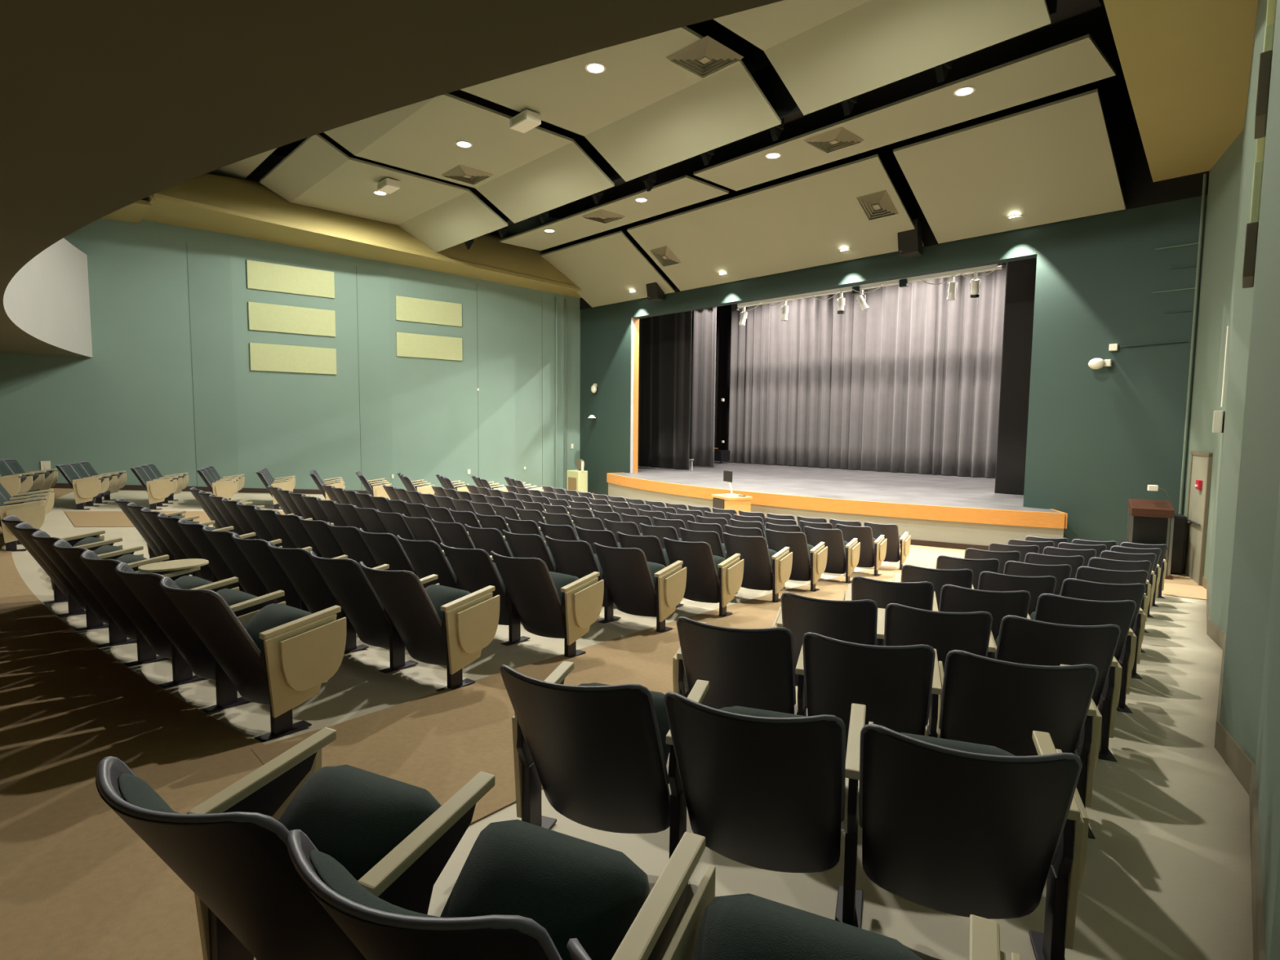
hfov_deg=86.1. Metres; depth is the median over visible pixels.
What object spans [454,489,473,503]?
seat
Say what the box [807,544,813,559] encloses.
seat cushion
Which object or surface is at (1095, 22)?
ceiling
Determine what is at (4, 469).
cushion
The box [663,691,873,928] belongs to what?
seat
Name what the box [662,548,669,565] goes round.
seat cushion
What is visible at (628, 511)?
seat
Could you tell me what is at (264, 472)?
cushion
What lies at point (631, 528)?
seat
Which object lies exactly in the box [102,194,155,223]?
trim
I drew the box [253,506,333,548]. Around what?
seat
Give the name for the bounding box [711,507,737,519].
seat
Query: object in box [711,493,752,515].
desk
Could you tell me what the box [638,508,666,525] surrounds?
seat
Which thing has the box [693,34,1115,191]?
ceiling panel
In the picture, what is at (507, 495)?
seat
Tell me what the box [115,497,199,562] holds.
seat
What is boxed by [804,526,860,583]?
seat
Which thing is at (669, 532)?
seat
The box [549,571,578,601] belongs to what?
seat cushion
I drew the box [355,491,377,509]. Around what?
seat
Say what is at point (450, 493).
seat
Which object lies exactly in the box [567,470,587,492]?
base cabinet
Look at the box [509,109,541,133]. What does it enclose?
ceiling speaker
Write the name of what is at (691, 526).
seat
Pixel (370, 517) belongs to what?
seat
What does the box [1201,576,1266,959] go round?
baseboard
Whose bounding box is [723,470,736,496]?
computer monitor
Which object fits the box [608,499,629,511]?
seat
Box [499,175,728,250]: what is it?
ceiling panel
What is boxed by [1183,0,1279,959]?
wall
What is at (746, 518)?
seat
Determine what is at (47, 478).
seat
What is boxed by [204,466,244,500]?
seat
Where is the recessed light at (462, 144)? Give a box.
[455,140,472,147]
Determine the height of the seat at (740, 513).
0.868 m
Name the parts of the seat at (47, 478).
edge trim, armrest, armrest, panel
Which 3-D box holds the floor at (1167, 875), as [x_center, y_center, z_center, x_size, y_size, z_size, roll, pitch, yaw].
[-3.077,1.169,12.189,20.060,1.227,22.650,-4,6,-43]
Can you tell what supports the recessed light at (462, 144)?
attached to the ceiling panel at (537, 171)
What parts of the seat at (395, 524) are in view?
edge trim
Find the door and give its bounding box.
[1182,450,1213,586]
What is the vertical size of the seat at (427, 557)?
0.868 m
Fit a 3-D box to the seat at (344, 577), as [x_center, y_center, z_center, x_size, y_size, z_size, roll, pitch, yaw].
[-2.045,0.955,5.204,0.677,0.868,0.775,4,6,35]
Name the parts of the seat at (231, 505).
edge trim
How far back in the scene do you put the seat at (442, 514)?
10.09 m
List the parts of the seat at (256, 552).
edge trim, armrest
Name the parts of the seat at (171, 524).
edge trim, armrest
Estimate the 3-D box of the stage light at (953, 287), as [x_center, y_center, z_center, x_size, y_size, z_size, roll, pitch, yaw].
[7.738,-4.758,17.020,0.202,0.575,0.202,0,5,-1]
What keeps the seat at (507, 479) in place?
on the floor at (1167, 875)
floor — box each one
[0,488,1253,959]
[631,460,1023,506]
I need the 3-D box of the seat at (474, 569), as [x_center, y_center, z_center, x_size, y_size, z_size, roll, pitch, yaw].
[-1.341,0.977,6.121,0.677,0.868,0.775,4,6,35]
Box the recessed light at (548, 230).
[543,228,555,232]
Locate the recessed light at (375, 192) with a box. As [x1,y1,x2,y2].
[373,190,386,195]
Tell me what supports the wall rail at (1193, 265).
attached to the wall at (1097, 439)
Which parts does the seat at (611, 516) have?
edge trim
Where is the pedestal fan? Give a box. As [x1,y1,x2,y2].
[576,459,584,471]
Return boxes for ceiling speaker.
[377,177,399,194]
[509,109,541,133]
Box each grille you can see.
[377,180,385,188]
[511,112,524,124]
[568,476,576,490]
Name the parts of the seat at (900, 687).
armrest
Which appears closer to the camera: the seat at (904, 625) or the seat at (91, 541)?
the seat at (904, 625)
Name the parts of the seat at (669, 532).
edge trim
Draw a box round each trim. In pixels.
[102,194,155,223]
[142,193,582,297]
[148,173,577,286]
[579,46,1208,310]
[630,317,634,472]
[633,317,639,472]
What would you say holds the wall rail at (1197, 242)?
attached to the wall at (1097, 439)
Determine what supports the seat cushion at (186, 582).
on the seat at (104, 570)
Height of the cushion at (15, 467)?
0.671 m
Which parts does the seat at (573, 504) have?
edge trim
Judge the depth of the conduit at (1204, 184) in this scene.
12.48 m
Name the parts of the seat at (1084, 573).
edge trim, panel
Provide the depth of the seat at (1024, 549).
9.00 m
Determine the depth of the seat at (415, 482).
19.55 m
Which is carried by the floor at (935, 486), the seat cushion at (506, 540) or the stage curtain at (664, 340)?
the stage curtain at (664, 340)
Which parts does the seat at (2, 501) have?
armrest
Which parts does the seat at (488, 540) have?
edge trim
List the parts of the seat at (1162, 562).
edge trim, panel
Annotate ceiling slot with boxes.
[464,0,1102,249]
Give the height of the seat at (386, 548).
0.868 m
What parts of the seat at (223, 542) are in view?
edge trim, armrest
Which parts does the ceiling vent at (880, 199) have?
plate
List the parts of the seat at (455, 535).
edge trim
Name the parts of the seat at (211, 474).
armrest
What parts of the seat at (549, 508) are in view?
edge trim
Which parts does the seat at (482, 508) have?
edge trim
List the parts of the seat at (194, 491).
armrest, armrest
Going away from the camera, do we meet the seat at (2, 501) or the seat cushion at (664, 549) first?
the seat cushion at (664, 549)
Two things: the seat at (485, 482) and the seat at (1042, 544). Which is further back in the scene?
the seat at (485, 482)
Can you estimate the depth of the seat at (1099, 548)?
9.63 m
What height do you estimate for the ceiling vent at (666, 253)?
0.392 m
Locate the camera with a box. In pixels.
[591,383,596,393]
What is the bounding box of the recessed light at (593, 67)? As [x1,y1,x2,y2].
[585,62,605,73]
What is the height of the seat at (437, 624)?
0.868 m
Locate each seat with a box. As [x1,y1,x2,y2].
[0,458,57,492]
[0,460,39,493]
[0,474,26,497]
[0,483,54,514]
[0,493,47,544]
[0,499,45,551]
[0,515,122,617]
[13,522,143,631]
[30,530,168,648]
[52,539,208,666]
[55,464,104,509]
[66,462,112,506]
[77,461,126,503]
[80,550,239,688]
[95,727,495,959]
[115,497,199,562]
[115,562,285,713]
[126,502,215,560]
[130,466,173,509]
[137,465,178,506]
[139,507,234,577]
[144,463,188,503]
[156,512,256,582]
[159,577,346,742]
[177,519,282,592]
[189,487,253,528]
[196,468,235,499]
[198,490,264,532]
[201,466,239,493]
[201,525,311,604]
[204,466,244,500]
[208,493,278,535]
[221,497,293,539]
[231,533,347,612]
[235,502,312,546]
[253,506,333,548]
[255,471,293,509]
[257,469,293,506]
[260,467,295,488]
[266,541,389,653]
[267,485,320,515]
[274,511,322,557]
[276,488,304,518]
[285,819,715,959]
[288,491,315,519]
[298,515,345,558]
[301,493,330,522]
[308,551,439,673]
[309,471,343,484]
[309,472,345,500]
[310,469,342,484]
[315,497,347,526]
[321,484,340,503]
[326,521,402,568]
[331,486,350,503]
[333,501,368,532]
[342,488,363,507]
[353,505,388,533]
[355,471,386,493]
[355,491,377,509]
[356,472,389,494]
[358,474,391,498]
[359,528,453,576]
[359,561,499,691]
[368,494,393,512]
[376,509,438,540]
[382,484,399,500]
[386,497,412,516]
[392,486,412,503]
[396,534,493,590]
[397,472,426,490]
[400,474,431,491]
[401,513,470,550]
[402,475,434,494]
[404,488,425,505]
[404,501,435,526]
[418,492,439,506]
[425,504,480,524]
[431,484,446,496]
[431,518,505,548]
[434,494,457,511]
[435,474,464,488]
[439,475,468,489]
[440,542,530,645]
[442,476,469,492]
[442,487,459,499]
[448,508,508,531]
[451,497,496,519]
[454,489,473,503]
[464,524,545,562]
[465,484,479,493]
[469,492,506,505]
[470,500,519,517]
[471,475,498,487]
[475,476,503,489]
[475,485,491,496]
[475,512,541,541]
[480,478,507,491]
[484,494,525,510]
[487,488,505,503]
[490,551,604,657]
[492,503,545,527]
[499,661,709,858]
[500,489,518,499]
[502,497,546,514]
[502,529,559,573]
[503,475,530,486]
[504,484,519,493]
[505,516,547,546]
[508,477,536,488]
[514,479,543,491]
[515,486,530,495]
[515,492,551,506]
[515,506,573,531]
[521,500,568,519]
[527,488,558,501]
[531,494,570,509]
[537,521,579,546]
[540,490,573,503]
[541,484,557,497]
[542,502,594,524]
[542,511,577,536]
[545,535,621,623]
[548,497,591,515]
[552,487,566,494]
[555,493,573,505]
[564,488,579,499]
[566,506,594,524]
[566,893,1021,959]
[568,500,613,517]
[571,494,610,511]
[571,514,607,530]
[575,526,621,554]
[577,490,594,502]
[589,497,608,505]
[589,502,613,516]
[592,493,627,504]
[592,509,622,528]
[593,542,686,632]
[603,518,642,542]
[608,495,626,502]
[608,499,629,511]
[613,506,639,521]
[616,531,683,608]
[621,512,653,533]
[626,497,644,507]
[629,502,652,515]
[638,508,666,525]
[639,523,681,548]
[644,499,665,511]
[652,505,677,519]
[652,516,686,537]
[662,537,743,617]
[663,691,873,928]
[665,502,688,514]
[666,511,696,529]
[672,616,806,715]
[676,507,703,522]
[678,527,737,594]
[686,520,724,543]
[688,504,711,516]
[696,515,728,532]
[704,511,732,525]
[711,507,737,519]
[722,532,792,602]
[724,524,773,573]
[729,518,766,539]
[733,514,765,531]
[737,510,765,525]
[764,516,797,525]
[764,522,801,532]
[764,528,827,591]
[766,512,798,525]
[771,591,885,686]
[796,515,827,526]
[799,520,833,533]
[802,631,943,755]
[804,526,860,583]
[829,518,862,528]
[835,524,887,576]
[841,576,938,645]
[858,723,1088,959]
[863,521,911,569]
[884,603,996,673]
[889,564,973,610]
[926,555,999,589]
[938,584,1031,643]
[938,649,1102,839]
[955,547,1021,573]
[977,571,1056,617]
[988,542,1039,562]
[995,615,1122,761]
[1003,560,1071,595]
[1007,538,1054,554]
[1024,535,1068,547]
[1024,552,1084,578]
[1030,593,1137,713]
[1042,546,1096,566]
[1057,542,1106,557]
[1058,577,1146,679]
[1071,538,1116,551]
[1075,566,1148,653]
[1087,556,1151,632]
[1099,550,1156,617]
[1110,545,1161,607]
[1120,542,1167,598]
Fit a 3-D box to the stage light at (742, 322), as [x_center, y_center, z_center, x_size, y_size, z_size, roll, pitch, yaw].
[3.271,-5.178,21.721,0.282,0.587,0.217,0,5,-11]
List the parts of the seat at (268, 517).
edge trim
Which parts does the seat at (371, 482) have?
armrest, armrest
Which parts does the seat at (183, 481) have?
armrest, armrest, panel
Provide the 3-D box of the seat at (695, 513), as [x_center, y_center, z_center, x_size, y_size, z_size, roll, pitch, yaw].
[1.144,0.976,13.397,0.677,0.868,0.775,4,6,40]
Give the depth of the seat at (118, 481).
14.94 m
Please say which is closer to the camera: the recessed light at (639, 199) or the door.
the door
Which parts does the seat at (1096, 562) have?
edge trim, panel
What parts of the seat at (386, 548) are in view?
edge trim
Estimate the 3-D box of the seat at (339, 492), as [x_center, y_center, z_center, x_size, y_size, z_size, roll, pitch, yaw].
[-5.468,0.555,13.129,0.775,0.868,0.677,-3,6,-40]
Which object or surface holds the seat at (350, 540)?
on the floor at (1167, 875)
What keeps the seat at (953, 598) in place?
on the floor at (1167, 875)
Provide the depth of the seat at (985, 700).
3.07 m
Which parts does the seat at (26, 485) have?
armrest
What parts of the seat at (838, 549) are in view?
edge trim, armrest, panel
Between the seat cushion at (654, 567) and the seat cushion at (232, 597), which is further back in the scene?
the seat cushion at (654, 567)
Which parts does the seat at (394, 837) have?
edge trim, panel, armrest, armrest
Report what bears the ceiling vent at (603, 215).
attached to the ceiling panel at (683, 191)
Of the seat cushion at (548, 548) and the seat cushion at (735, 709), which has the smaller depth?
the seat cushion at (735, 709)
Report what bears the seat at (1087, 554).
on the floor at (1167, 875)
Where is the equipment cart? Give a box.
[714,448,729,462]
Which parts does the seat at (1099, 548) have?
edge trim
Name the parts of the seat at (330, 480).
armrest, armrest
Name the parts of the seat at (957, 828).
edge trim, armrest, panel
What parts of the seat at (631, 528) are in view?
edge trim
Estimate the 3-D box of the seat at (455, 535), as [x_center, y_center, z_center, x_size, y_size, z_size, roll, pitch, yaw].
[-2.082,0.894,8.293,0.677,0.868,0.775,4,6,39]
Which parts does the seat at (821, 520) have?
edge trim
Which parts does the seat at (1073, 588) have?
edge trim, panel, armrest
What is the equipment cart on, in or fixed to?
on the floor at (935, 486)
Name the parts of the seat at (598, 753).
panel, armrest, edge trim, armrest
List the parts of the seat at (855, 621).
armrest, edge trim, armrest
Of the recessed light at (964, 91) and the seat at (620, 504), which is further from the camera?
the seat at (620, 504)
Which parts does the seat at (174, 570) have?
edge trim, armrest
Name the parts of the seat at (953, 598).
edge trim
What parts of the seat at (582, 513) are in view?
edge trim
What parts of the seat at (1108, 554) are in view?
edge trim, panel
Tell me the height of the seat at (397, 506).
0.868 m
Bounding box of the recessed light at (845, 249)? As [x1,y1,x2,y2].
[839,248,850,251]
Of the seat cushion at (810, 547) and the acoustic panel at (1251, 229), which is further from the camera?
the seat cushion at (810, 547)
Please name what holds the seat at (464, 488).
on the floor at (1167, 875)
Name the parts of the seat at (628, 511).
edge trim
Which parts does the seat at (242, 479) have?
armrest, armrest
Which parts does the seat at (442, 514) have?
edge trim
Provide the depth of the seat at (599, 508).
12.97 m
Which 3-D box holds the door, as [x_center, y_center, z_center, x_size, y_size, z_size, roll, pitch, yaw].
[9.579,0.619,11.827,0.087,2.220,1.170,3,5,27]
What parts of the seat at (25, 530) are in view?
edge trim, armrest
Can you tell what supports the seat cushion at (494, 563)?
on the seat at (474, 569)
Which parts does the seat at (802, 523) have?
edge trim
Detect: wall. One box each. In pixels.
[0,153,580,491]
[579,195,1207,546]
[688,310,693,459]
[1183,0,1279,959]
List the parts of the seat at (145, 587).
edge trim, armrest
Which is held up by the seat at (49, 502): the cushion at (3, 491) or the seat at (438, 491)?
the cushion at (3, 491)
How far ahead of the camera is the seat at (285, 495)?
11.52 m
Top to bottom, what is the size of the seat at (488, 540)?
0.868 m
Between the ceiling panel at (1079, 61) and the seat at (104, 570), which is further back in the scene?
the ceiling panel at (1079, 61)
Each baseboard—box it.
[49,483,435,494]
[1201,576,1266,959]
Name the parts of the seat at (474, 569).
edge trim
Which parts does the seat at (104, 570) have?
edge trim, armrest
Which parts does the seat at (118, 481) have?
edge trim, armrest, armrest, panel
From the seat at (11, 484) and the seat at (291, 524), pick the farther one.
the seat at (11, 484)
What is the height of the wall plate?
0.260 m
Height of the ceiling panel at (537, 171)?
0.980 m
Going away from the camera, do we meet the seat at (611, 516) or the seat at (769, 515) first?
the seat at (611, 516)
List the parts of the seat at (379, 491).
panel, armrest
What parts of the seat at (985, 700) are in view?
edge trim, armrest, panel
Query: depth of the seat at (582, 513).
11.62 m
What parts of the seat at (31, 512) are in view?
panel, armrest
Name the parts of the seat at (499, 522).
edge trim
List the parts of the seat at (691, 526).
edge trim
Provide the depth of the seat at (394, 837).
1.68 m
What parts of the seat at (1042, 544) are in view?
edge trim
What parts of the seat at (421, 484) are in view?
armrest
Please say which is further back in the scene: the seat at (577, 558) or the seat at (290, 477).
the seat at (290, 477)
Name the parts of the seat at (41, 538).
edge trim, armrest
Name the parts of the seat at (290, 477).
armrest, armrest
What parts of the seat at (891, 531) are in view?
edge trim, armrest, panel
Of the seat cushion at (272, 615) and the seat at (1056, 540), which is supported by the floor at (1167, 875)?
the seat at (1056, 540)
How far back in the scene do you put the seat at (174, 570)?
4.91 m
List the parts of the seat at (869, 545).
edge trim, armrest, panel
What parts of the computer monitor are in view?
arm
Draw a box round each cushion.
[0,462,25,493]
[0,484,10,501]
[0,496,4,506]
[5,461,37,492]
[23,499,38,502]
[60,466,79,482]
[71,464,100,497]
[72,537,103,546]
[80,463,108,494]
[93,544,123,555]
[115,553,146,564]
[118,773,180,813]
[124,569,135,573]
[135,468,150,483]
[137,570,173,574]
[142,466,156,480]
[149,466,171,494]
[168,584,181,589]
[169,515,184,518]
[173,575,213,589]
[186,520,199,524]
[201,471,213,485]
[205,469,217,482]
[209,467,220,479]
[215,588,257,605]
[244,603,311,651]
[261,472,271,485]
[262,471,273,484]
[265,469,274,481]
[278,764,441,880]
[309,849,441,917]
[424,584,471,621]
[440,819,649,959]
[445,556,457,579]
[493,562,505,589]
[505,540,514,557]
[546,546,555,568]
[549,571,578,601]
[577,682,670,764]
[593,553,602,576]
[647,561,666,584]
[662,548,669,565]
[691,893,923,959]
[712,555,725,575]
[719,706,808,717]
[721,543,726,558]
[768,548,777,567]
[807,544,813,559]
[844,540,848,552]
[901,732,1014,755]
[1030,611,1035,619]
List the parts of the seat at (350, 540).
edge trim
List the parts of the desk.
equipment panel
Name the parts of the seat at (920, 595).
armrest, edge trim, armrest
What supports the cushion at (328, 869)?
on the seat at (522, 890)
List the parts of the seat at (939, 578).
armrest, edge trim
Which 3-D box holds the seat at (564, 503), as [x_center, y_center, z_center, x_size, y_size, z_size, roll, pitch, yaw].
[-1.467,0.793,14.180,0.775,0.868,0.677,-4,7,-44]
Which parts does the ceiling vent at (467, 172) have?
plate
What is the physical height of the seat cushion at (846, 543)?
0.301 m
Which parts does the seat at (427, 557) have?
edge trim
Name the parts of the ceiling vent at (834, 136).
plate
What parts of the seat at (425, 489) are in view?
panel, armrest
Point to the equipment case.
(1180, 521)
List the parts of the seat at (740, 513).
edge trim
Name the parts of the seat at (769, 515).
edge trim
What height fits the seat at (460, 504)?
0.868 m
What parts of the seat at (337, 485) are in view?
panel, armrest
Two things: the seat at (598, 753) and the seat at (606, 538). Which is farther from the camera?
the seat at (606, 538)
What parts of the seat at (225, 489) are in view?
edge trim, panel, armrest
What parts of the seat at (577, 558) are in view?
edge trim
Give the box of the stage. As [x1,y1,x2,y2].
[606,472,1067,550]
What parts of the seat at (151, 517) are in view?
edge trim, armrest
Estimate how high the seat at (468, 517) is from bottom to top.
0.868 m
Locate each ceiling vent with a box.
[441,164,492,184]
[582,209,624,223]
[649,245,680,266]
[666,35,743,77]
[804,127,864,153]
[856,190,898,220]
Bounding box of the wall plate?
[40,461,50,470]
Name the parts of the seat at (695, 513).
edge trim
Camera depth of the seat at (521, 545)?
7.24 m
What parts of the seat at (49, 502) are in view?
edge trim, armrest, panel, armrest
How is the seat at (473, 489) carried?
on the floor at (1167, 875)
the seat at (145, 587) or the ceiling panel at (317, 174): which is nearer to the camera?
the seat at (145, 587)
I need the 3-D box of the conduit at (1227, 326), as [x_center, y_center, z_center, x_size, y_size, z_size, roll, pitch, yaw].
[9.098,-1.763,10.662,0.022,1.250,0.022,-1,5,-21]
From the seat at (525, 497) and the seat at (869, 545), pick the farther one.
the seat at (525, 497)
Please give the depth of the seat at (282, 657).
3.80 m
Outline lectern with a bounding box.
[1126,484,1174,579]
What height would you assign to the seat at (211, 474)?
0.868 m
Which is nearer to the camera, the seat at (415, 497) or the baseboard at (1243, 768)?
the baseboard at (1243, 768)
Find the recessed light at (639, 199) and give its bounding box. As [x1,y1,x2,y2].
[635,197,648,202]
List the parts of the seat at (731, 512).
edge trim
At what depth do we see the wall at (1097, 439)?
13.85 m
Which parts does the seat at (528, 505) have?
edge trim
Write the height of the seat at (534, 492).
0.868 m
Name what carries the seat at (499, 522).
on the floor at (1167, 875)
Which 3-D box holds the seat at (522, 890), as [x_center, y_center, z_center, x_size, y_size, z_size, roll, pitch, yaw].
[-0.285,1.104,1.492,0.677,0.868,0.775,3,5,26]
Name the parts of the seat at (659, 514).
edge trim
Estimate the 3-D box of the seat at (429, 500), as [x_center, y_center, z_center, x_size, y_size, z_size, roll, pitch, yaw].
[-3.830,0.664,13.210,0.775,0.868,0.677,-4,6,-42]
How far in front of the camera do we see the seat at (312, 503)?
10.58 m
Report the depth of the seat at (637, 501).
15.76 m
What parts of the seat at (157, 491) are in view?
edge trim, panel, armrest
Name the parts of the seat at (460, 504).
edge trim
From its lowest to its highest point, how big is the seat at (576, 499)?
0.868 m
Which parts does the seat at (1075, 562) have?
edge trim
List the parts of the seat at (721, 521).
edge trim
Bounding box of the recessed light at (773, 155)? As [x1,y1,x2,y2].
[764,151,781,159]
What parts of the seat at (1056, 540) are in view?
edge trim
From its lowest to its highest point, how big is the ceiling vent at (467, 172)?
0.046 m
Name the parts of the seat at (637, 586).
edge trim, armrest, panel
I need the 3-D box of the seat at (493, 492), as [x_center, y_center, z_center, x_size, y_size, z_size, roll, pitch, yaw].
[-3.153,0.623,16.067,0.775,0.868,0.677,-3,6,-39]
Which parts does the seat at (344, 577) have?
edge trim, armrest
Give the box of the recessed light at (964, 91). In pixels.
[953,86,975,96]
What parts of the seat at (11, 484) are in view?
panel, armrest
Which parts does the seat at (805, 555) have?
edge trim, armrest, panel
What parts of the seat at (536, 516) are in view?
edge trim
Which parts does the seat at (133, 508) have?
edge trim, armrest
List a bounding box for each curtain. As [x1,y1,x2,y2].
[637,311,692,470]
[690,306,716,467]
[714,304,731,450]
[728,262,1006,477]
[994,257,1036,495]
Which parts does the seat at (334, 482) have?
armrest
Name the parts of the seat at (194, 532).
edge trim, armrest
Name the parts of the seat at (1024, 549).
edge trim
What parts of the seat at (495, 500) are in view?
edge trim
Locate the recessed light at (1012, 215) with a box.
[1007,213,1022,218]
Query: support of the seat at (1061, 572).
on the floor at (1167, 875)
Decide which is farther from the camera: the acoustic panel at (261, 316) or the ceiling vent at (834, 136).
the acoustic panel at (261, 316)
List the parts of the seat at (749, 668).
panel, armrest, armrest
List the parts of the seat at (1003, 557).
edge trim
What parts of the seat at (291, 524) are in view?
edge trim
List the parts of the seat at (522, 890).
edge trim, armrest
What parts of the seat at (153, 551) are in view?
edge trim, armrest, armrest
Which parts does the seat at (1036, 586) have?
edge trim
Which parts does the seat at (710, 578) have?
edge trim, armrest, panel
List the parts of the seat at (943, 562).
armrest, edge trim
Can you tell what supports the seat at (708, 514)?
on the floor at (1167, 875)
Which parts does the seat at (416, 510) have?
edge trim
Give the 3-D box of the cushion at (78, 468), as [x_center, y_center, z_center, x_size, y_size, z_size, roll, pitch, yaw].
[-11.543,0.030,14.229,0.429,0.671,0.515,-2,5,-25]
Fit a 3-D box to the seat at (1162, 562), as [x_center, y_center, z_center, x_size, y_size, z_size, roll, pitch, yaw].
[7.703,1.355,10.563,0.689,0.868,0.780,2,5,20]
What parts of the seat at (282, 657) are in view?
edge trim, panel, armrest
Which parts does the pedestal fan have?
post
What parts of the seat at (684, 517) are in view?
edge trim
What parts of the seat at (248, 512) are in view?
edge trim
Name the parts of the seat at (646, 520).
edge trim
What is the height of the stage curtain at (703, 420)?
8.880 m
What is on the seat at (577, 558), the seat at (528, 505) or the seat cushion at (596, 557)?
the seat cushion at (596, 557)
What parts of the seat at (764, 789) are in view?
edge trim, armrest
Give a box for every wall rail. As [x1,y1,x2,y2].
[1151,287,1195,293]
[1155,242,1198,249]
[1163,310,1193,313]
[1169,265,1196,269]
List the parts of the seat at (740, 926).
edge trim, armrest, panel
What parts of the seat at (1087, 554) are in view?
edge trim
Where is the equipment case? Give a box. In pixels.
[1166,513,1186,574]
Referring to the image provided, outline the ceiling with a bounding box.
[271,0,1115,218]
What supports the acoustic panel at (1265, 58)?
attached to the wall at (1242, 562)
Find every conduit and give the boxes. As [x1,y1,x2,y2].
[555,297,557,488]
[564,298,566,489]
[1120,340,1186,347]
[1178,173,1207,514]
[1221,325,1228,407]
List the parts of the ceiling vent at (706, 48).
plate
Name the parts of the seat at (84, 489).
edge trim, panel, armrest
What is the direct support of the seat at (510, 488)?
on the floor at (1167, 875)
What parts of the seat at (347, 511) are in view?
edge trim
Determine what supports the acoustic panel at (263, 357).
attached to the wall at (168, 383)
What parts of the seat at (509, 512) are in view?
edge trim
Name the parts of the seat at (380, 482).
armrest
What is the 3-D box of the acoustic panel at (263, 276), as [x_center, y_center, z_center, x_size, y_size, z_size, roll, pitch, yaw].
[-9.803,-5.639,19.320,2.240,0.750,0.056,-3,6,-39]
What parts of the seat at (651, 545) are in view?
edge trim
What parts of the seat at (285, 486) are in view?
edge trim, panel, armrest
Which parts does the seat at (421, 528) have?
edge trim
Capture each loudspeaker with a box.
[645,264,665,302]
[897,204,922,257]
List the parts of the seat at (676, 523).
edge trim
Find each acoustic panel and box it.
[246,259,334,297]
[248,302,335,337]
[248,342,336,374]
[395,295,462,326]
[395,332,462,360]
[1242,222,1258,288]
[1249,160,1263,222]
[1253,49,1272,138]
[1255,22,1275,161]
[1266,0,1276,24]
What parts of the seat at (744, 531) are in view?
edge trim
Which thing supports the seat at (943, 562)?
on the floor at (1167, 875)
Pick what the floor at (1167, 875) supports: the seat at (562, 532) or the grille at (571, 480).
the seat at (562, 532)
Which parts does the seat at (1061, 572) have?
edge trim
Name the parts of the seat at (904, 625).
armrest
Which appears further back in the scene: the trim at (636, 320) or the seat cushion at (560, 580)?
the trim at (636, 320)
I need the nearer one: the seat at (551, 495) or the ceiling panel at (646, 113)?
the ceiling panel at (646, 113)
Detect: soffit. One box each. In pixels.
[0,0,783,357]
[1103,0,1257,182]
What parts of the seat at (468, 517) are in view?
edge trim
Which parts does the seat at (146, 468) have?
armrest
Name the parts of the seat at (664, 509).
edge trim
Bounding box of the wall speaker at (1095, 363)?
[1088,358,1112,368]
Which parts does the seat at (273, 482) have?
armrest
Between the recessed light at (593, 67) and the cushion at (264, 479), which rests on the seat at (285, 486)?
the cushion at (264, 479)
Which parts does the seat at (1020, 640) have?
edge trim, panel, armrest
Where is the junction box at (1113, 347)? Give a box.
[1108,343,1118,351]
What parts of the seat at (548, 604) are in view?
edge trim, armrest, panel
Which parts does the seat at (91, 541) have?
edge trim, panel, armrest, armrest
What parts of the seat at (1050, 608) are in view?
edge trim, panel, armrest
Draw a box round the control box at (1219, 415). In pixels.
[1212,410,1225,432]
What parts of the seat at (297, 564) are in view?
edge trim, armrest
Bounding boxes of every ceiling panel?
[206,147,276,179]
[259,133,507,252]
[324,93,614,223]
[461,26,781,182]
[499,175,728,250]
[540,231,675,307]
[626,154,924,291]
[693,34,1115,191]
[712,0,1051,115]
[893,88,1125,244]
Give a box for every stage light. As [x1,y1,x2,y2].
[738,306,747,325]
[781,301,788,320]
[836,292,844,314]
[856,289,869,311]
[946,275,957,300]
[969,272,980,297]
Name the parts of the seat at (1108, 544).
edge trim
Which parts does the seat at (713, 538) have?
edge trim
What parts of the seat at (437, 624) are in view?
edge trim, armrest, panel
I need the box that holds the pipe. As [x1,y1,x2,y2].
[732,263,1003,311]
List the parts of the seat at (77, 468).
edge trim, armrest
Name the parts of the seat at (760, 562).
edge trim, armrest, panel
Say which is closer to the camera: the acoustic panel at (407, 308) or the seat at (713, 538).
the seat at (713, 538)
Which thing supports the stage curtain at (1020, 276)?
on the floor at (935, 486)
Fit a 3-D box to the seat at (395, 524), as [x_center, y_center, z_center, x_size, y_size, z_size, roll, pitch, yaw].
[-3.055,0.818,9.106,0.677,0.868,0.775,5,6,41]
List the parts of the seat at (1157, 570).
edge trim, panel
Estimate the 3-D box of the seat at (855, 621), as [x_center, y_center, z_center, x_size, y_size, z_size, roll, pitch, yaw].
[1.263,1.136,4.621,0.756,0.868,0.780,2,5,20]
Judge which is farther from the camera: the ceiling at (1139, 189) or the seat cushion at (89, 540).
the ceiling at (1139, 189)
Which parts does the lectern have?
leg, leg, panel, leg, leg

